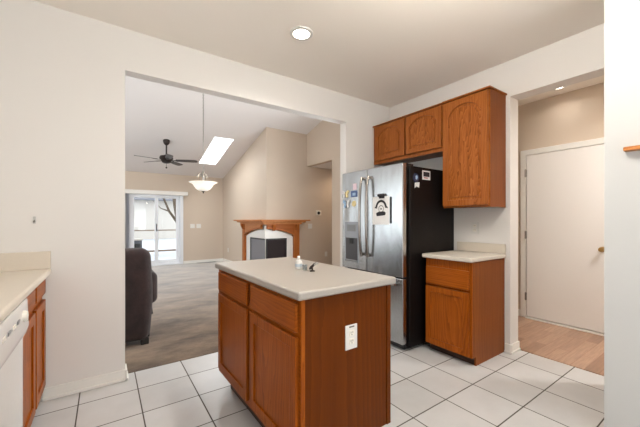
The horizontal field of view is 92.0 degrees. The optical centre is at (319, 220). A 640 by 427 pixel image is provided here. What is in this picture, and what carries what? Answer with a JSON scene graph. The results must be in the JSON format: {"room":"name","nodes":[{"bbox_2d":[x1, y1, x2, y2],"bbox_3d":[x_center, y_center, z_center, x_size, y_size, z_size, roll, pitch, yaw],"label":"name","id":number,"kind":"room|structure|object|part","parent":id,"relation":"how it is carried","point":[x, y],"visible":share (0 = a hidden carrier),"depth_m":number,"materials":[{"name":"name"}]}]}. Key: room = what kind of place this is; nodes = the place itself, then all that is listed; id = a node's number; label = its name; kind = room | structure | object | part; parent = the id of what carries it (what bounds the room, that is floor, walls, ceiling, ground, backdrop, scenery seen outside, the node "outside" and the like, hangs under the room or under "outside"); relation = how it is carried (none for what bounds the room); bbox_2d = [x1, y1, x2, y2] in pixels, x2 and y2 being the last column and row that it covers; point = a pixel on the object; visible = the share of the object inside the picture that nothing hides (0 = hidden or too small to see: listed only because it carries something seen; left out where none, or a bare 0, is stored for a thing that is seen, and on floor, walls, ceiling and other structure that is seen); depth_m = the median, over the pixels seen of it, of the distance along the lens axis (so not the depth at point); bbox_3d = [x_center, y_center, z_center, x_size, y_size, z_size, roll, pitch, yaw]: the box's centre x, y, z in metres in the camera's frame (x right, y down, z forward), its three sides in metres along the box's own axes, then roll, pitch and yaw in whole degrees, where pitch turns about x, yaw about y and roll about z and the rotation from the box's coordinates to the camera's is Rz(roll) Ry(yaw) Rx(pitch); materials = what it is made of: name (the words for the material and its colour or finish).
{"room":"kitchen","nodes":[
{"label":"kitchen","id":0,"kind":"room"},
{"bbox_2d":[125,171,222,263],"bbox_3d":[-5.482,-0.105,7.753,6.061,2.700,0.120,0,0,-35],"label":"wall","id":1,"kind":"structure","parent":0,"point":[205,209],"depth_m":8.95,"materials":[{"name":"beige paint"}]},
{"bbox_2d":[127,194,182,265],"bbox_3d":[-4.477,0.233,8.437,1.372,2.015,0.126,0,0,-35],"label":"door","id":2,"kind":"structure","parent":1,"relation":"in","point":[179,199],"depth_m":8.44,"materials":[{"name":"white plastic"}]},
{"bbox_3d":[-4.692,0.253,8.272,0.650,1.873,0.040,0,0,-35],"label":"sliding panel","id":3,"kind":"part","parent":2,"relation":"part of","materials":[{"name":"clear glass"}]},
{"bbox_3d":[-4.261,0.253,8.627,0.622,1.873,0.040,0,0,-35],"label":"fixed panel","id":4,"kind":"part","parent":2,"relation":"part of","materials":[{"name":"clear glass"}]},
{"bbox_2d":[125,189,187,247],"bbox_3d":[-4.410,0.205,8.340,1.570,2.000,0.139,0,0,-35],"label":"vertical blinds","id":5,"kind":"object","parent":1,"relation":"attached to","point":[127,191],"visible":0.52,"depth_m":8.09,"materials":[{"name":"white paint"}]},
{"bbox_2d":[184,258,222,263],"bbox_3d":[-3.413,1.202,9.105,1.121,0.084,0.024,0,0,-35],"label":"baseboard","id":6,"kind":"structure","parent":1,"relation":"attached to","point":[219,259],"depth_m":9.08,"materials":[{"name":"white paint"}]},
{"bbox_2d":[0,0,389,400],"bbox_3d":[-1.230,-0.905,2.677,7.240,4.300,0.110,0,0,-35],"label":"wall","id":7,"kind":"structure","parent":0,"point":[63,73],"depth_m":2.27,"materials":[{"name":"beige paint"}]},
{"bbox_2d":[0,251,50,271],"bbox_3d":[-2.127,0.275,1.973,0.621,0.120,0.020,0,0,-35],"label":"backsplash","id":8,"kind":"structure","parent":7,"relation":"attached to","point":[18,261],"depth_m":2.07,"materials":[{"name":"beige laminate"}]},
{"bbox_2d":[42,369,124,401],"bbox_3d":[-1.710,1.202,2.262,0.482,0.084,0.024,0,0,-35],"label":"baseboard","id":9,"kind":"structure","parent":7,"relation":"attached to","point":[57,391],"depth_m":2.25,"materials":[{"name":"white paint"}]},
{"bbox_2d":[125,364,128,380],"bbox_3d":[-1.534,1.202,2.452,0.024,0.084,0.133,0,0,-35],"label":"baseboard","id":10,"kind":"object","parent":7,"relation":"attached to","point":[126,371],"visible":0.73,"depth_m":2.40,"materials":[{"name":"white paint"}]},
{"bbox_2d":[125,76,321,177],"bbox_3d":[-2.507,-2.212,5.876,8.800,1.936,6.600,0,0,-35],"label":"ceiling","id":11,"kind":"structure","parent":0,"point":[154,112],"depth_m":6.58,"materials":[{"name":"paint"}]},
{"bbox_2d":[134,139,197,167],"bbox_3d":[-3.377,-1.465,6.801,1.245,0.640,1.201,0,0,-35],"label":"ceiling fan","id":12,"kind":"object","parent":11,"relation":"hanging from","point":[167,158],"visible":1,"depth_m":6.81,"materials":[{"name":"brown metal"}]},
{"bbox_3d":[-3.173,-1.330,6.486,0.136,0.036,0.452,0,0,-35],"label":"blade","id":13,"kind":"part","parent":12,"relation":"part of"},
{"bbox_3d":[-2.989,-1.330,6.954,0.450,0.036,0.135,0,0,-15],"label":"blade","id":14,"kind":"part","parent":12,"relation":"part of","materials":[{"name":"brown wood"}]},
{"bbox_2d":[189,93,216,192],"bbox_3d":[-1.944,-1.405,5.150,0.454,1.910,0.454,0,0,-35],"label":"pendant lamp","id":15,"kind":"object","parent":11,"relation":"hanging from","point":[204,185],"visible":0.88,"depth_m":5.08,"materials":[{"name":"brushed nickel"},{"name":"frosted white glass"}]},
{"bbox_3d":[-1.944,-0.557,5.150,0.454,0.149,0.454,0,0,-35],"label":"lamp shade","id":16,"kind":"part","parent":15,"relation":"part of","materials":[{"name":"white glass"}]},
{"bbox_3d":[-1.944,-1.560,5.150,0.018,1.475,0.018,0,0,10],"label":"chain","id":17,"kind":"part","parent":15,"relation":"part of","materials":[{"name":"silver metal"}]},
{"bbox_2d":[199,138,232,164],"bbox_3d":[-2.616,-1.729,7.713,0.458,0.432,1.468,0,0,-35],"label":"window","id":18,"kind":"structure","parent":11,"relation":"attached to","point":[213,138],"depth_m":8.06,"materials":[{"name":"white paint"}]},
{"bbox_2d":[223,131,263,260],"bbox_3d":[-2.095,-0.427,8.298,0.120,3.344,3.095,0,0,-35],"label":"wall","id":19,"kind":"structure","parent":0,"point":[243,185],"depth_m":8.16,"materials":[{"name":"beige paint"}]},
{"bbox_2d":[264,127,331,264],"bbox_3d":[-0.103,-0.417,7.728,2.739,3.324,0.117,0,0,-35],"label":"wall","id":20,"kind":"structure","parent":0,"point":[293,190],"depth_m":7.37,"materials":[{"name":"beige paint"}]},
{"bbox_2d":[31,261,603,426],"bbox_3d":[-1.114,1.302,3.876,8.800,0.126,11.475,0,0,-35],"label":"floor","id":21,"kind":"structure","parent":0,"point":[430,387],"depth_m":2.36,"materials":[{"name":"white tile"}]},
{"bbox_2d":[0,298,28,426],"bbox_3d":[-1.511,0.810,1.105,0.632,0.861,0.600,0,0,-35],"label":"dishwasher","id":22,"kind":"object","parent":21,"relation":"on","point":[14,326],"visible":0.98,"depth_m":1.32,"materials":[{"name":"white plastic"}]},
{"bbox_3d":[-1.294,0.842,1.256,0.032,0.557,0.600,0,0,-35],"label":"door","id":23,"kind":"part","parent":22,"relation":"part of","materials":[{"name":"white metal"}]},
{"bbox_3d":[-1.284,0.467,1.262,0.054,0.176,0.600,0,0,-35],"label":"control panel","id":24,"kind":"part","parent":22,"relation":"part of","materials":[{"name":"white plastic"}]},
{"bbox_2d":[23,279,45,426],"bbox_3d":[-1.923,0.811,1.659,0.594,0.868,0.764,0,0,-35],"label":"base cabinet","id":25,"kind":"object","parent":21,"relation":"on","point":[34,339],"visible":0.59,"depth_m":1.79,"materials":[{"name":"brown wood"}]},
{"bbox_3d":[-1.583,0.840,1.666,0.006,0.474,0.240,0,0,-35],"label":"inset panel","id":26,"kind":"part","parent":25,"relation":"part of","materials":[{"name":"brown wood"}]},
{"bbox_3d":[-1.580,0.840,1.668,0.020,0.594,0.360,0,0,-35],"label":"door","id":27,"kind":"part","parent":25,"relation":"part of","materials":[{"name":"brown wood"}]},
{"bbox_3d":[-1.580,0.448,1.668,0.020,0.110,0.360,0,0,-35],"label":"drawer","id":28,"kind":"part","parent":25,"relation":"part of","materials":[{"name":"brown wood"}]},
{"bbox_3d":[-1.704,0.761,1.811,0.019,0.768,0.764,0,0,-35],"label":"frame","id":29,"kind":"part","parent":25,"relation":"part of","materials":[{"name":"brown wood"}]},
{"bbox_3d":[-1.803,0.840,1.988,0.020,0.594,0.340,0,0,-35],"label":"door","id":30,"kind":"part","parent":25,"relation":"part of","materials":[{"name":"brown wood"}]},
{"bbox_3d":[-1.803,0.448,1.988,0.020,0.110,0.340,0,0,-35],"label":"drawer","id":31,"kind":"part","parent":25,"relation":"part of","materials":[{"name":"brown wood"}]},
{"bbox_3d":[-1.806,0.840,1.986,0.006,0.474,0.220,0,0,-35],"label":"inset panel","id":32,"kind":"part","parent":25,"relation":"part of","materials":[{"name":"brown wood"}]},
{"bbox_2d":[125,248,156,344],"bbox_3d":[-2.261,0.760,3.248,0.930,0.960,1.024,0,0,-35],"label":"recliner","id":33,"kind":"object","parent":21,"relation":"on","point":[140,279],"visible":0.34,"depth_m":3.01,"materials":[{"name":"brown leather"}]},
{"bbox_3d":[-1.987,0.715,3.515,0.175,0.340,0.720,0,0,-35],"label":"armrest","id":34,"kind":"part","parent":33,"relation":"part of","materials":[{"name":"brown leather"}]},
{"bbox_2d":[246,226,292,259],"bbox_3d":[-1.235,0.682,7.463,0.700,1.115,1.098,0,0,-35],"label":"fireplace","id":35,"kind":"object","parent":21,"relation":"on","point":[260,244],"visible":0.68,"depth_m":7.06,"materials":[{"name":"white stone"}]},
{"bbox_3d":[-1.445,0.738,7.187,0.030,0.651,0.847,0,0,-35],"label":"glass frame","id":36,"kind":"part","parent":35,"relation":"part of","materials":[{"name":"grey glass"}]},
{"bbox_3d":[-1.442,0.735,7.183,0.006,0.590,0.807,0,0,-35],"label":"glass","id":37,"kind":"part","parent":35,"relation":"part of","materials":[{"name":"grey glass"}]},
{"bbox_3d":[-0.987,0.735,6.992,0.467,0.590,0.006,0,0,-35],"label":"glass","id":38,"kind":"part","parent":35,"relation":"part of","materials":[{"name":"black glass"}]},
{"bbox_3d":[-0.983,0.738,6.995,0.507,0.651,0.030,0,0,-35],"label":"glass frame","id":39,"kind":"part","parent":35,"relation":"part of","materials":[{"name":"black glass"}]},
{"bbox_2d":[233,220,309,260],"bbox_3d":[-1.226,0.614,7.612,1.255,1.253,1.705,0,0,-35],"label":"mantelpiece","id":40,"kind":"object","parent":21,"relation":"on","point":[289,226],"visible":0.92,"depth_m":7.17,"materials":[{"name":"brown wood"}]},
{"bbox_3d":[-1.225,0.075,7.554,0.980,0.040,1.400,0,0,-35],"label":"cornice","id":41,"kind":"part","parent":40,"relation":"part of","materials":[{"name":"brown wood"}]},
{"bbox_2d":[233,220,309,220],"bbox_3d":[-1.226,0.003,7.612,1.255,0.032,1.705,0,0,-35],"label":"shelf","id":42,"kind":"object","parent":40,"relation":"attached to","point":[233,220],"depth_m":6.96,"materials":[{"name":"brown wood"}]},
{"bbox_3d":[-1.228,0.037,7.580,1.115,0.036,1.555,0,0,-35],"label":"crown moulding","id":43,"kind":"part","parent":40,"relation":"part of","materials":[{"name":"brown wood"}]},
{"bbox_3d":[-0.876,0.252,6.974,0.670,0.184,0.014,0,0,-35],"label":"arch trim","id":44,"kind":"part","parent":40,"relation":"part of","materials":[{"name":"brown wood"}]},
{"bbox_2d":[218,269,390,426],"bbox_3d":[-0.187,0.800,2.004,0.609,0.889,1.139,0,0,-36],"label":"base cabinet","id":45,"kind":"object","parent":21,"relation":"on","point":[286,359],"visible":0.9,"depth_m":1.58,"materials":[{"name":"brown wood"}]},
{"bbox_3d":[-0.579,0.802,2.048,0.006,0.436,0.410,0,0,-36],"label":"inset panel","id":46,"kind":"part","parent":45,"relation":"part of","materials":[{"name":"brown wood"}]},
{"bbox_3d":[-0.582,0.440,2.046,0.020,0.134,0.520,0,0,-36],"label":"drawer","id":47,"kind":"part","parent":45,"relation":"part of","materials":[{"name":"brown wood"}]},
{"bbox_3d":[-0.582,0.802,2.046,0.020,0.546,0.520,0,0,-36],"label":"door","id":48,"kind":"part","parent":45,"relation":"part of","materials":[{"name":"brown wood"}]},
{"bbox_3d":[-0.411,0.736,1.844,0.018,0.759,1.133,0,0,-36],"label":"frame","id":49,"kind":"part","parent":45,"relation":"part of","materials":[{"name":"brown wood"}]},
{"bbox_3d":[-0.249,0.802,1.594,0.006,0.436,0.400,0,0,-36],"label":"inset panel","id":50,"kind":"part","parent":45,"relation":"part of","materials":[{"name":"brown wood"}]},
{"bbox_3d":[-0.252,0.440,1.592,0.020,0.134,0.510,0,0,-36],"label":"drawer","id":51,"kind":"part","parent":45,"relation":"part of","materials":[{"name":"brown wood"}]},
{"bbox_3d":[-0.252,0.802,1.592,0.020,0.546,0.510,0,0,-36],"label":"door","id":52,"kind":"part","parent":45,"relation":"part of","materials":[{"name":"brown wood"}]},
{"bbox_3d":[-0.076,0.742,1.384,0.019,0.771,0.006,0,0,-36],"label":"corner post","id":53,"kind":"part","parent":45,"relation":"part of","materials":[{"name":"brown wood"}]},
{"bbox_2d":[215,257,395,300],"bbox_3d":[-0.177,0.335,2.006,0.642,0.040,1.172,0,0,-36],"label":"countertop","id":54,"kind":"structure","parent":45,"relation":"on","point":[279,275],"depth_m":1.70,"materials":[{"name":"white laminate"}]},
{"bbox_2d":[295,256,301,268],"bbox_3d":[-0.137,0.273,2.000,0.047,0.084,0.047,0,0,-35],"label":"soap bottle","id":55,"kind":"object","parent":54,"relation":"on","point":[298,264],"visible":0.97,"depth_m":1.98,"materials":[{"name":"white plastic"}]},
{"bbox_2d":[309,263,317,271],"bbox_3d":[-0.039,0.287,1.906,0.058,0.056,0.032,0,0,-9],"label":"figurine","id":56,"kind":"object","parent":54,"relation":"on","point":[313,264],"visible":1,"depth_m":1.90,"materials":[{"name":"brown metal"}]},
{"bbox_3d":[0.144,0.742,1.556,0.540,0.771,0.013,0,0,-36],"label":"panel","id":57,"kind":"part","parent":45,"relation":"part of","materials":[{"name":"brown wood"}]},
{"bbox_2d":[345,323,356,350],"bbox_3d":[0.158,0.585,1.551,0.078,0.122,0.010,0,0,-36],"label":"wall outlet","id":58,"kind":"object","parent":45,"relation":"attached to","point":[350,330],"visible":1,"depth_m":1.54,"materials":[{"name":"white plastic"}]},
{"bbox_3d":[0.343,0.742,1.767,0.030,0.771,0.134,0,0,-36],"label":"corner post","id":59,"kind":"part","parent":45,"relation":"part of","materials":[{"name":"brown wood"}]},
{"bbox_2d":[342,162,453,349],"bbox_3d":[0.825,0.349,3.474,0.890,1.792,0.924,0,0,-35],"label":"refrigerator","id":60,"kind":"object","parent":21,"relation":"on","point":[420,223],"visible":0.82,"depth_m":3.06,"materials":[{"name":"silver metal"}]},
{"bbox_2d":[342,190,347,197],"bbox_3d":[0.293,-0.301,3.585,0.013,0.090,0.116,0,0,-35],"label":"butterfly magnet","id":61,"kind":"object","parent":60,"relation":"attached to","point":[343,192],"visible":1,"depth_m":3.58,"materials":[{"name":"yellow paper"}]},
{"bbox_2d":[343,200,349,207],"bbox_3d":[0.304,-0.189,3.569,0.013,0.096,0.124,0,0,-35],"label":"butterfly magnet","id":62,"kind":"object","parent":60,"relation":"attached to","point":[348,201],"visible":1,"depth_m":3.56,"materials":[{"name":"plastic"}]},
{"bbox_2d":[351,190,356,196],"bbox_3d":[0.381,-0.295,3.467,0.005,0.070,0.105,0,0,-35],"label":"magnet","id":63,"kind":"object","parent":60,"relation":"attached to","point":[353,193],"visible":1,"depth_m":3.46,"materials":[{"name":"blue plastic"}]},
{"bbox_3d":[0.404,0.000,3.492,0.061,1.090,0.414,0,0,-35],"label":"door","id":64,"kind":"part","parent":60,"relation":"part of","materials":[{"name":"silver metal"}]},
{"bbox_3d":[0.440,-0.040,3.322,0.076,0.857,0.029,0,0,-35],"label":"handle","id":65,"kind":"part","parent":60,"relation":"part of","materials":[{"name":"silver metal"}]},
{"bbox_3d":[0.499,-0.040,3.237,0.076,0.857,0.029,0,0,-35],"label":"handle","id":66,"kind":"part","parent":60,"relation":"part of","materials":[{"name":"silver metal"}]},
{"bbox_3d":[0.543,0.868,3.292,0.061,0.625,0.902,0,0,-35],"label":"freezer drawer","id":67,"kind":"part","parent":60,"relation":"part of","materials":[{"name":"silver metal"}]},
{"bbox_2d":[377,193,384,198],"bbox_3d":[0.612,-0.244,3.107,0.033,0.048,0.088,0,0,-35],"label":"clip","id":68,"kind":"object","parent":60,"relation":"attached to","point":[382,194],"visible":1,"depth_m":3.10,"materials":[{"name":"black plastic"}]},
{"bbox_2d":[373,196,388,224],"bbox_3d":[0.615,-0.098,3.133,0.002,0.285,0.230,0,0,-35],"label":"paper note","id":69,"kind":"object","parent":60,"relation":"attached to","point":[380,206],"visible":1,"depth_m":3.12,"materials":[{"name":"white paper"}]},
{"bbox_3d":[0.663,0.000,3.119,0.061,1.090,0.482,0,0,-35],"label":"door","id":70,"kind":"part","parent":60,"relation":"part of","materials":[{"name":"silver metal"}]},
{"bbox_2d":[413,173,419,187],"bbox_3d":[0.931,-0.381,2.979,0.094,0.147,0.008,0,0,-35],"label":"magnet","id":71,"kind":"object","parent":60,"relation":"attached to","point":[415,176],"visible":1,"depth_m":2.98,"materials":[{"name":"blue plastic"}]},
{"bbox_2d":[422,170,429,179],"bbox_3d":[1.055,-0.445,3.067,0.124,0.090,0.005,0,0,-35],"label":"magnet","id":72,"kind":"object","parent":60,"relation":"attached to","point":[425,174],"visible":1,"depth_m":3.06,"materials":[{"name":"white paper"}]},
{"bbox_2d":[423,172,429,176],"bbox_3d":[1.056,-0.454,3.067,0.098,0.047,0.001,0,0,-35],"label":"picture","id":73,"kind":"object","parent":72,"relation":"attached to","point":[425,174],"depth_m":3.07,"materials":[{"name":"black"}]},
{"bbox_2d":[426,258,504,365],"bbox_3d":[1.374,0.800,2.947,0.594,0.889,0.457,0,0,-35],"label":"base cabinet","id":74,"kind":"object","parent":21,"relation":"on","point":[465,301],"visible":0.96,"depth_m":2.76,"materials":[{"name":"brown wood"}]},
{"bbox_3d":[1.139,0.888,2.787,0.006,0.433,0.313,0,0,-35],"label":"inset panel","id":75,"kind":"part","parent":74,"relation":"part of","materials":[{"name":"brown wood"}]},
{"bbox_3d":[1.139,0.515,2.787,0.026,0.164,0.423,0,0,-35],"label":"drawer","id":76,"kind":"part","parent":74,"relation":"part of","materials":[{"name":"brown wood"}]},
{"bbox_3d":[1.139,0.888,2.787,0.026,0.543,0.423,0,0,-35],"label":"door","id":77,"kind":"part","parent":74,"relation":"part of","materials":[{"name":"brown wood"}]},
{"bbox_3d":[1.157,0.763,2.796,0.012,0.814,0.457,0,0,-35],"label":"frame","id":78,"kind":"part","parent":74,"relation":"part of","materials":[{"name":"brown wood"}]},
{"bbox_2d":[422,241,505,262],"bbox_3d":[1.367,0.291,2.941,0.614,0.128,0.490,0,0,-35],"label":"countertop","id":79,"kind":"structure","parent":74,"relation":"on","point":[470,252],"depth_m":2.94,"materials":[{"name":"beige laminate"}]},
{"bbox_3d":[1.516,0.800,2.776,0.556,0.889,0.015,0,0,-35],"label":"panel","id":80,"kind":"part","parent":74,"relation":"part of","materials":[{"name":"brown wood"}]},
{"bbox_3d":[-1.139,0.811,0.532,0.594,0.868,0.754,0,0,-35],"label":"base cabinet","id":81,"kind":"object","parent":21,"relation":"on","visible":0},
{"bbox_2d":[0,251,50,322],"bbox_3d":[-1.519,0.295,1.102,0.624,0.160,2.144,0,0,-35],"label":"countertop","id":82,"kind":"structure","parent":81,"relation":"on","point":[21,273],"depth_m":1.91,"materials":[{"name":"beige laminate"}]},
{"bbox_2d":[32,0,603,107],"bbox_3d":[1.176,-1.565,1.382,5.610,0.140,4.765,0,0,-35],"label":"ceiling","id":83,"kind":"structure","parent":0,"point":[387,53],"depth_m":2.46,"materials":[{"name":"paint"}]},
{"bbox_2d":[290,26,312,40],"bbox_3d":[-0.148,-1.489,2.469,0.186,0.011,0.186,0,0,-35],"label":"recessed light","id":84,"kind":"object","parent":83,"relation":"in","point":[301,33],"visible":1,"depth_m":2.46,"materials":[{"name":"white plastic"}]},
{"bbox_2d":[312,162,331,168],"bbox_3d":[0.664,-1.355,7.570,1.460,0.100,1.018,0,0,-35],"label":"ceiling","id":85,"kind":"structure","parent":0,"point":[328,165],"depth_m":7.51,"materials":[{"name":"paint"}]},
{"bbox_2d":[307,120,339,265],"bbox_3d":[0.693,-0.857,6.147,0.118,4.205,3.388,0,0,-35],"label":"wall","id":86,"kind":"structure","parent":0,"point":[323,141],"depth_m":6.65,"materials":[{"name":"beige paint"}]},
{"bbox_2d":[390,23,603,343],"bbox_3d":[2.354,-0.125,2.202,0.160,2.740,4.765,0,0,-35],"label":"wall","id":87,"kind":"structure","parent":0,"point":[579,57],"depth_m":2.91,"materials":[{"name":"beige paint"}]},
{"bbox_2d":[373,103,442,165],"bbox_3d":[1.075,-0.945,3.612,0.323,0.488,0.985,0,0,-35],"label":"upper cabinet","id":88,"kind":"object","parent":87,"relation":"attached to","point":[416,136],"visible":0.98,"depth_m":3.46,"materials":[{"name":"brown wood"}]},
{"bbox_3d":[0.834,-0.952,3.703,0.030,0.423,0.454,0,0,-35],"label":"door","id":89,"kind":"part","parent":88,"relation":"part of","materials":[{"name":"brown wood"}]},
{"bbox_3d":[0.830,-0.952,3.700,0.014,0.323,0.354,0,0,-35],"label":"raised panel","id":90,"kind":"part","parent":88,"relation":"part of","materials":[{"name":"brown wood"}]},
{"bbox_3d":[1.099,-0.952,3.313,0.014,0.323,0.346,0,0,-35],"label":"raised panel","id":91,"kind":"part","parent":88,"relation":"part of","materials":[{"name":"brown wood"}]},
{"bbox_3d":[1.103,-0.952,3.316,0.030,0.423,0.446,0,0,-35],"label":"door","id":92,"kind":"part","parent":88,"relation":"part of","materials":[{"name":"brown wood"}]},
{"bbox_2d":[442,85,506,207],"bbox_3d":[1.494,-0.656,3.011,0.323,1.070,0.476,0,0,-35],"label":"upper cabinet","id":93,"kind":"object","parent":87,"relation":"attached to","point":[474,122],"visible":1,"depth_m":2.87,"materials":[{"name":"brown wood"}]},
{"bbox_3d":[1.365,-0.651,2.930,0.014,0.912,0.330,0,0,-35],"label":"raised panel","id":94,"kind":"part","parent":93,"relation":"part of","materials":[{"name":"brown wood"}]},
{"bbox_3d":[1.370,-0.651,2.933,0.030,1.024,0.442,0,0,-35],"label":"door","id":95,"kind":"part","parent":93,"relation":"part of","materials":[{"name":"brown wood"}]},
{"bbox_3d":[1.386,-0.648,2.945,0.007,1.054,0.462,0,0,-35],"label":"frame","id":96,"kind":"part","parent":93,"relation":"part of","materials":[{"name":"brown wood"}]},
{"bbox_3d":[1.633,-0.648,2.844,0.285,1.054,0.014,0,0,-35],"label":"panel","id":97,"kind":"part","parent":93,"relation":"part of","materials":[{"name":"brown wood"}]},
{"bbox_2d":[471,222,478,233],"bbox_3d":[1.583,0.080,3.161,0.010,0.122,0.078,0,0,-35],"label":"wall outlet","id":98,"kind":"object","parent":87,"relation":"attached to","point":[474,225],"visible":1,"depth_m":3.16,"materials":[{"name":"white plastic"}]},
{"bbox_2d":[457,241,505,253],"bbox_3d":[1.609,0.272,3.112,0.021,0.090,0.486,0,0,-35],"label":"backsplash","id":99,"kind":"structure","parent":87,"relation":"attached to","point":[467,246],"depth_m":3.08,"materials":[{"name":"beige laminate"}]},
{"bbox_2d":[504,343,512,354],"bbox_3d":[1.762,1.202,2.891,0.024,0.084,0.068,0,0,-35],"label":"baseboard","id":100,"kind":"structure","parent":87,"relation":"attached to","point":[506,350],"depth_m":2.89,"materials":[{"name":"white paint"}]},
{"bbox_2d":[509,341,520,353],"bbox_3d":[1.841,1.202,2.918,0.183,0.084,0.024,0,0,-35],"label":"baseboard","id":101,"kind":"structure","parent":87,"relation":"attached to","point":[516,345],"depth_m":2.92,"materials":[{"name":"white paint"}]},
{"bbox_2d":[518,82,603,332],"bbox_3d":[3.088,-0.125,3.441,0.120,2.740,3.320,0,0,-35],"label":"wall","id":102,"kind":"structure","parent":0,"point":[576,115],"depth_m":3.69,"materials":[{"name":"beige paint"}]},
{"bbox_2d":[520,137,603,316],"bbox_3d":[2.870,0.173,3.618,0.034,2.130,0.940,0,0,-35],"label":"trim","id":103,"kind":"structure","parent":102,"relation":"attached to","point":[523,154],"depth_m":3.95,"materials":[{"name":"white paint"}]},
{"bbox_2d":[525,144,603,332],"bbox_3d":[2.833,0.198,3.600,0.092,2.030,0.812,0,0,-35],"label":"door","id":104,"kind":"structure","parent":102,"relation":"in","point":[564,234],"depth_m":3.58,"materials":[{"name":"white paint"}]},
{"bbox_2d":[525,316,603,335],"bbox_3d":[2.857,1.232,3.606,0.070,0.014,0.809,0,0,-35],"label":"trim","id":105,"kind":"structure","parent":102,"relation":"attached to","point":[527,317],"depth_m":3.58,"materials":[{"name":"white paint"}]},
{"bbox_2d":[604,0,639,426],"bbox_3d":[2.623,-0.125,1.055,0.710,2.740,2.335,0,0,-35],"label":"wall","id":106,"kind":"structure","parent":0,"point":[621,17],"depth_m":1.75,"materials":[{"name":"white paint"}]},
{"bbox_2d":[623,145,639,151],"bbox_3d":[1.920,-0.374,1.394,0.054,0.058,0.795,0,0,-35],"label":"wall shelf","id":107,"kind":"object","parent":106,"relation":"attached to","point":[636,147],"visible":1,"depth_m":1.68,"materials":[{"name":"brown wood"}]},
{"label":"outside","id":108,"kind":"structure","parent":0,"visible":0},
{"bbox_2d":[142,238,175,260],"bbox_3d":[-13.336,1.370,20.909,30.000,0.150,30.440,0,0,-35],"label":"ground","id":109,"kind":"structure","parent":108,"point":[148,244],"depth_m":14.67,"materials":[{"name":"white snow"}]},
{"bbox_2d":[134,238,142,247],"bbox_3d":[-5.824,0.940,9.592,0.540,0.710,0.440,0,0,-35],"label":"utility box","id":110,"kind":"object","parent":109,"relation":"on","point":[137,242],"visible":0.22,"depth_m":9.50,"materials":[{"name":"grey metal"}]},
{"bbox_2d":[134,197,175,238],"bbox_3d":[-15.836,-1.030,21.874,12.000,4.650,7.200,0,0,-35],"label":"house","id":111,"kind":"structure","parent":109,"relation":"on","point":[144,208],"depth_m":21.20,"materials":[{"name":"white"}]},
{"bbox_2d":[134,229,175,251],"bbox_3d":[-6.591,0.820,10.782,7.500,0.950,0.130,0,0,-35],"label":"deck railing","id":112,"kind":"object","parent":109,"relation":"on","point":[166,229],"visible":0.08,"depth_m":11.30,"materials":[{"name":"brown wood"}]},
{"bbox_3d":[-6.591,0.365,10.782,7.500,0.040,0.130,0,0,-35],"label":"rail","id":113,"kind":"part","parent":112,"relation":"part of","materials":[{"name":"white wood"}]},
{"bbox_3d":[-6.591,1.115,10.782,7.500,0.060,0.050,0,0,-35],"label":"rail","id":114,"kind":"part","parent":112,"relation":"part of","materials":[{"name":"white wood"}]},
{"bbox_2d":[158,198,175,221],"bbox_3d":[-5.817,-0.924,12.382,1.623,4.469,0.322,0,0,-37],"label":"bare tree","id":115,"kind":"object","parent":109,"relation":"on","point":[174,200],"visible":0.29,"depth_m":12.31,"materials":[{"name":"brown plant"}]}
]}

